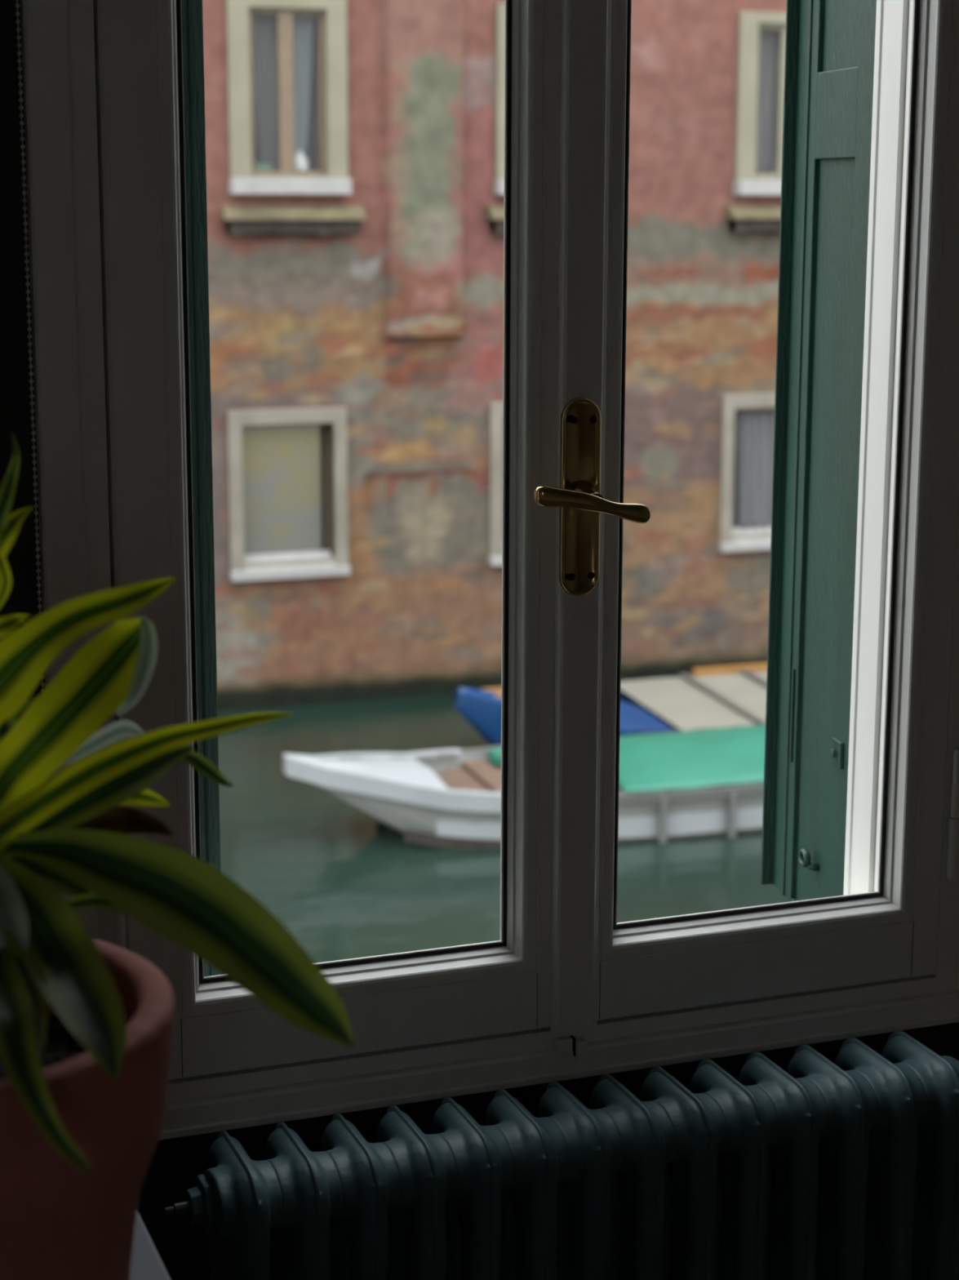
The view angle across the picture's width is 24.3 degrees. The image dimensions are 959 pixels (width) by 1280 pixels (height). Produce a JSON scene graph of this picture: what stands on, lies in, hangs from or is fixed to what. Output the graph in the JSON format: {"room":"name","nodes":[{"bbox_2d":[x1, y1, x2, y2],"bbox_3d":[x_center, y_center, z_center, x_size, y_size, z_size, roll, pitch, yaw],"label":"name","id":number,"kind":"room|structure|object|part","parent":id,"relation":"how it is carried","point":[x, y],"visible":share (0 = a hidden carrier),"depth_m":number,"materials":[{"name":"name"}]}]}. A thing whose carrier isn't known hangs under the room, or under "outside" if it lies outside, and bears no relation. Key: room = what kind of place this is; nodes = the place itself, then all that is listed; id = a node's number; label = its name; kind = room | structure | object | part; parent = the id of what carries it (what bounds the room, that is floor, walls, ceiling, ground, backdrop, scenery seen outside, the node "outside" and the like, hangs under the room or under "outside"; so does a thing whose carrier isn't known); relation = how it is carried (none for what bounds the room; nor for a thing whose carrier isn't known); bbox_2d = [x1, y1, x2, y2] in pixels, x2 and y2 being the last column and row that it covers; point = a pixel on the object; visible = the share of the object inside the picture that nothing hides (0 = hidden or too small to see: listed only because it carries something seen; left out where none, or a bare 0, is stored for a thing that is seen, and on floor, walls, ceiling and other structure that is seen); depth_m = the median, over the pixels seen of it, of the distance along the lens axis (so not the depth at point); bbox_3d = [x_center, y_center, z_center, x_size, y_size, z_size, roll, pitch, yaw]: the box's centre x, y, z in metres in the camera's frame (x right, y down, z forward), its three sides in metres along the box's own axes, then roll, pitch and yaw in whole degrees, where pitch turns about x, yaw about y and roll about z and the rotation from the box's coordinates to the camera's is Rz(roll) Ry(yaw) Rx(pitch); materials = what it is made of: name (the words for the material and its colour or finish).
{"room":"living room","nodes":[
{"label":"living room","id":0,"kind":"room"},
{"bbox_2d":[0,937,174,1279],"bbox_3d":[-0.329,0.351,1.329,0.298,0.281,0.298,-4,12,-20],"label":"pot","id":1,"kind":"object","parent":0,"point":[60,1220],"depth_m":1.24,"materials":[{"name":"ceramic"}]},
{"bbox_2d":[0,0,958,1279],"bbox_3d":[0.474,-0.530,2.368,15.000,11.700,0.096,-4,12,-20],"label":"wall","id":2,"kind":"structure","parent":0,"point":[182,1247],"depth_m":2.23,"materials":[{"name":"paint"}]},
{"bbox_2d":[19,0,958,1140],"bbox_3d":[0.085,-0.483,2.186,1.060,1.923,0.172,-4,12,-20],"label":"window","id":3,"kind":"structure","parent":2,"relation":"in","point":[567,990],"depth_m":2.26,"materials":[{"name":"white paint"}]},
{"bbox_2d":[182,0,222,976],"bbox_3d":[-0.350,-0.467,2.257,0.106,1.785,0.244,-4,12,-20],"label":"window shutter","id":4,"kind":"object","parent":3,"relation":"attached to","point":[192,10],"visible":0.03,"depth_m":2.23,"materials":[{"name":"green paint"}]},
{"bbox_3d":[-0.137,-0.470,2.111,0.456,1.816,0.050,-4,12,-20],"label":"frame","id":5,"kind":"part","parent":3,"relation":"part of","materials":[{"name":"white paint"}]},
{"bbox_3d":[0.101,-0.142,2.224,0.042,0.200,0.007,-4,12,-20],"label":"handle plate","id":6,"kind":"part","parent":3,"relation":"part of","materials":[{"name":"gold metal"}]},
{"bbox_3d":[0.112,-0.133,2.184,0.120,0.042,0.019,-4,12,-20],"label":"handle lever","id":7,"kind":"part","parent":3,"relation":"part of","materials":[{"name":"gold metal"}]},
{"bbox_3d":[0.295,-0.501,2.272,0.462,1.816,0.050,-4,12,-20],"label":"frame","id":8,"kind":"part","parent":3,"relation":"part of","materials":[{"name":"white paint"}]},
{"bbox_2d":[760,0,876,901],"bbox_3d":[0.424,-0.531,2.586,0.062,1.785,0.274,-2,12,-10],"label":"window shutter","id":9,"kind":"object","parent":3,"relation":"attached to","point":[830,44],"visible":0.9,"depth_m":2.67,"materials":[{"name":"green paint"}]},
{"bbox_3d":[0.425,-0.521,2.582,0.016,1.763,0.148,-2,12,-11],"label":"panel","id":10,"kind":"part","parent":9,"relation":"part of","materials":[{"name":"green paint"}]},
{"bbox_3d":[0.420,0.133,2.621,0.011,0.032,0.030,-2,12,-11],"label":"hinge plate","id":11,"kind":"part","parent":9,"relation":"part of","materials":[{"name":"teal paint"}]},
{"bbox_3d":[-0.391,-1.355,1.779,0.035,0.055,0.064,-4,12,-20],"label":"bracket","id":12,"kind":"object","parent":2,"relation":"attached to","visible":0},
{"bbox_2d":[14,0,44,693],"bbox_3d":[-0.400,-0.536,1.924,0.004,1.617,0.004,-4,12,-20],"label":"chain","id":13,"kind":"object","parent":12,"relation":"hanging from","point":[17,6],"visible":0.69,"depth_m":1.97,"materials":[{"name":"grey plastic"}]},
{"bbox_3d":[0.656,1.498,0.973,3.800,0.120,3.460,-4,12,-20],"label":"floor","id":14,"kind":"structure","parent":0,"visible":0},
{"bbox_2d":[129,1211,170,1279],"bbox_3d":[-0.499,0.931,1.312,0.770,0.850,0.810,-4,12,-20],"label":"side table","id":15,"kind":"object","parent":14,"relation":"on","point":[146,1264],"visible":0.02,"depth_m":1.59,"materials":[{"name":"white paint"}]},
{"bbox_2d":[0,432,355,1279],"bbox_3d":[-0.300,0.192,1.333,0.401,0.592,0.484,-4,12,-20],"label":"dracaena","id":16,"kind":"object","parent":15,"relation":"on","point":[86,1022],"visible":1,"depth_m":1.26,"materials":[{"name":"plant"}]},
{"bbox_2d":[164,1031,958,1279],"bbox_3d":[0.112,0.805,2.330,0.883,0.695,0.160,-4,12,-20],"label":"radiator","id":17,"kind":"object","parent":14,"relation":"on","point":[625,1186],"visible":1,"depth_m":2.25,"materials":[{"name":"metal"}]},
{"label":"outside","id":18,"kind":"structure","parent":0,"visible":0},
{"bbox_2d":[202,0,786,711],"bbox_3d":[0.355,-4.499,26.429,50.000,11.500,6.217,-4,12,-20],"label":"house","id":19,"kind":"structure","parent":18,"point":[356,296],"depth_m":23.33,"materials":[{"name":"brick"}]},
{"bbox_2d":[254,163,271,170],"bbox_3d":[-2.191,-4.741,22.407,0.180,0.120,0.100,-4,12,-20],"label":"box","id":20,"kind":"object","parent":19,"relation":"on","point":[258,166],"visible":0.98,"depth_m":22.36,"materials":[{"name":"green"}]},
{"bbox_2d":[251,13,278,170],"bbox_3d":[-2.187,-5.490,22.329,0.434,1.621,0.064,-4,12,-20],"label":"curtain","id":21,"kind":"object","parent":19,"relation":"hanging from","point":[264,25],"depth_m":22.33,"materials":[{"name":"grey fabric"}]},
{"bbox_3d":[-2.037,-1.551,23.134,0.980,1.420,0.070,-4,12,-20],"label":"timber sash","id":22,"kind":"part","parent":19,"relation":"part of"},
{"bbox_3d":[-1.929,-5.468,22.223,0.800,1.620,0.070,-4,12,-20],"label":"timber sash","id":23,"kind":"part","parent":19,"relation":"part of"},
{"bbox_3d":[-1.985,-0.776,23.144,1.270,0.237,0.240,-4,12,-20],"label":"window sill","id":24,"kind":"part","parent":19,"relation":"part of","materials":[{"name":"white stone"}]},
{"bbox_3d":[-1.898,-4.556,22.317,1.240,0.165,0.180,-4,12,-20],"label":"window sill","id":25,"kind":"part","parent":19,"relation":"part of","materials":[{"name":"white stone"}]},
{"bbox_2d":[294,150,308,170],"bbox_3d":[-1.828,-4.827,22.508,0.200,0.250,0.200,-4,12,-20],"label":"vase","id":26,"kind":"object","parent":19,"relation":"on","point":[301,163],"visible":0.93,"depth_m":22.43,"materials":[{"name":"grey ceramic"}]},
{"bbox_2d":[292,14,313,156],"bbox_3d":[-1.811,-5.602,22.430,0.304,1.440,0.064,-4,12,-20],"label":"curtain","id":27,"kind":"object","parent":19,"relation":"hanging from","point":[302,24],"depth_m":22.41,"materials":[{"name":"white fabric"}]},
{"bbox_3d":[0.691,-0.969,24.135,1.270,0.237,0.240,-4,12,-20],"label":"window sill","id":28,"kind":"part","parent":19,"relation":"part of","materials":[{"name":"white stone"}]},
{"bbox_3d":[0.758,-4.748,23.302,1.240,0.165,0.180,-4,12,-20],"label":"window sill","id":29,"kind":"part","parent":19,"relation":"part of","materials":[{"name":"white stone"}]},
{"bbox_3d":[3.264,-1.155,25.089,1.270,0.237,0.240,-4,12,-20],"label":"window sill","id":30,"kind":"part","parent":19,"relation":"part of","materials":[{"name":"white stone"}]},
{"bbox_3d":[3.211,-1.931,25.079,0.980,1.420,0.070,-4,12,-20],"label":"timber sash","id":31,"kind":"part","parent":19,"relation":"part of","materials":[{"name":"white wood"}]},
{"bbox_2d":[737,411,774,530],"bbox_3d":[3.279,-1.903,25.042,0.883,1.340,0.064,-4,12,-20],"label":"curtain","id":32,"kind":"object","parent":19,"relation":"hanging from","point":[755,429],"depth_m":24.97,"materials":[{"name":"grey fabric"}]},
{"bbox_3d":[3.359,-4.936,24.266,1.240,0.165,0.180,-4,12,-20],"label":"window sill","id":33,"kind":"part","parent":19,"relation":"part of","materials":[{"name":"white stone"}]},
{"bbox_2d":[755,29,779,173],"bbox_3d":[3.264,-5.881,24.333,0.763,1.620,0.064,-4,12,-20],"label":"curtain","id":34,"kind":"object","parent":19,"relation":"hanging from","point":[769,38],"depth_m":24.29,"materials":[{"name":"grey fabric"}]},
{"bbox_3d":[3.328,-5.848,24.172,0.800,1.620,0.070,-4,12,-20],"label":"timber sash","id":35,"kind":"part","parent":19,"relation":"part of","materials":[{"name":"paint"}]},
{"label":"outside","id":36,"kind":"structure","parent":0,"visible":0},
{"bbox_2d":[217,673,791,963],"bbox_3d":[3.421,2.584,15.211,105.000,0.400,20.200,-4,12,-20],"label":"canal water","id":37,"kind":"structure","parent":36,"point":[344,882],"depth_m":18.05,"materials":[{"name":"green liquid"}]},
{"bbox_2d":[283,724,765,848],"bbox_3d":[1.919,1.180,19.605,7.400,0.895,1.935,-3,12,-17],"label":"covered boat","id":38,"kind":"object","parent":37,"relation":"on","point":[704,783],"visible":0.49,"depth_m":18.66,"materials":[{"name":"grey paint"}]},
{"bbox_3d":[1.532,1.500,18.563,0.060,0.420,0.060,-3,12,-17],"label":"frame","id":39,"kind":"part","parent":38,"relation":"part of","materials":[{"name":"grey paint"}]},
{"bbox_3d":[2.129,1.464,18.728,0.060,0.420,0.060,-3,12,-17],"label":"frame","id":40,"kind":"part","parent":38,"relation":"part of","materials":[{"name":"grey paint"}]},
{"bbox_2d":[454,662,767,746],"bbox_3d":[2.833,0.661,22.276,6.500,0.854,1.900,-4,12,-19],"label":"covered boat","id":41,"kind":"object","parent":37,"relation":"on","point":[731,695],"visible":0.3,"depth_m":21.82,"materials":[{"name":"fabric"}]}
]}

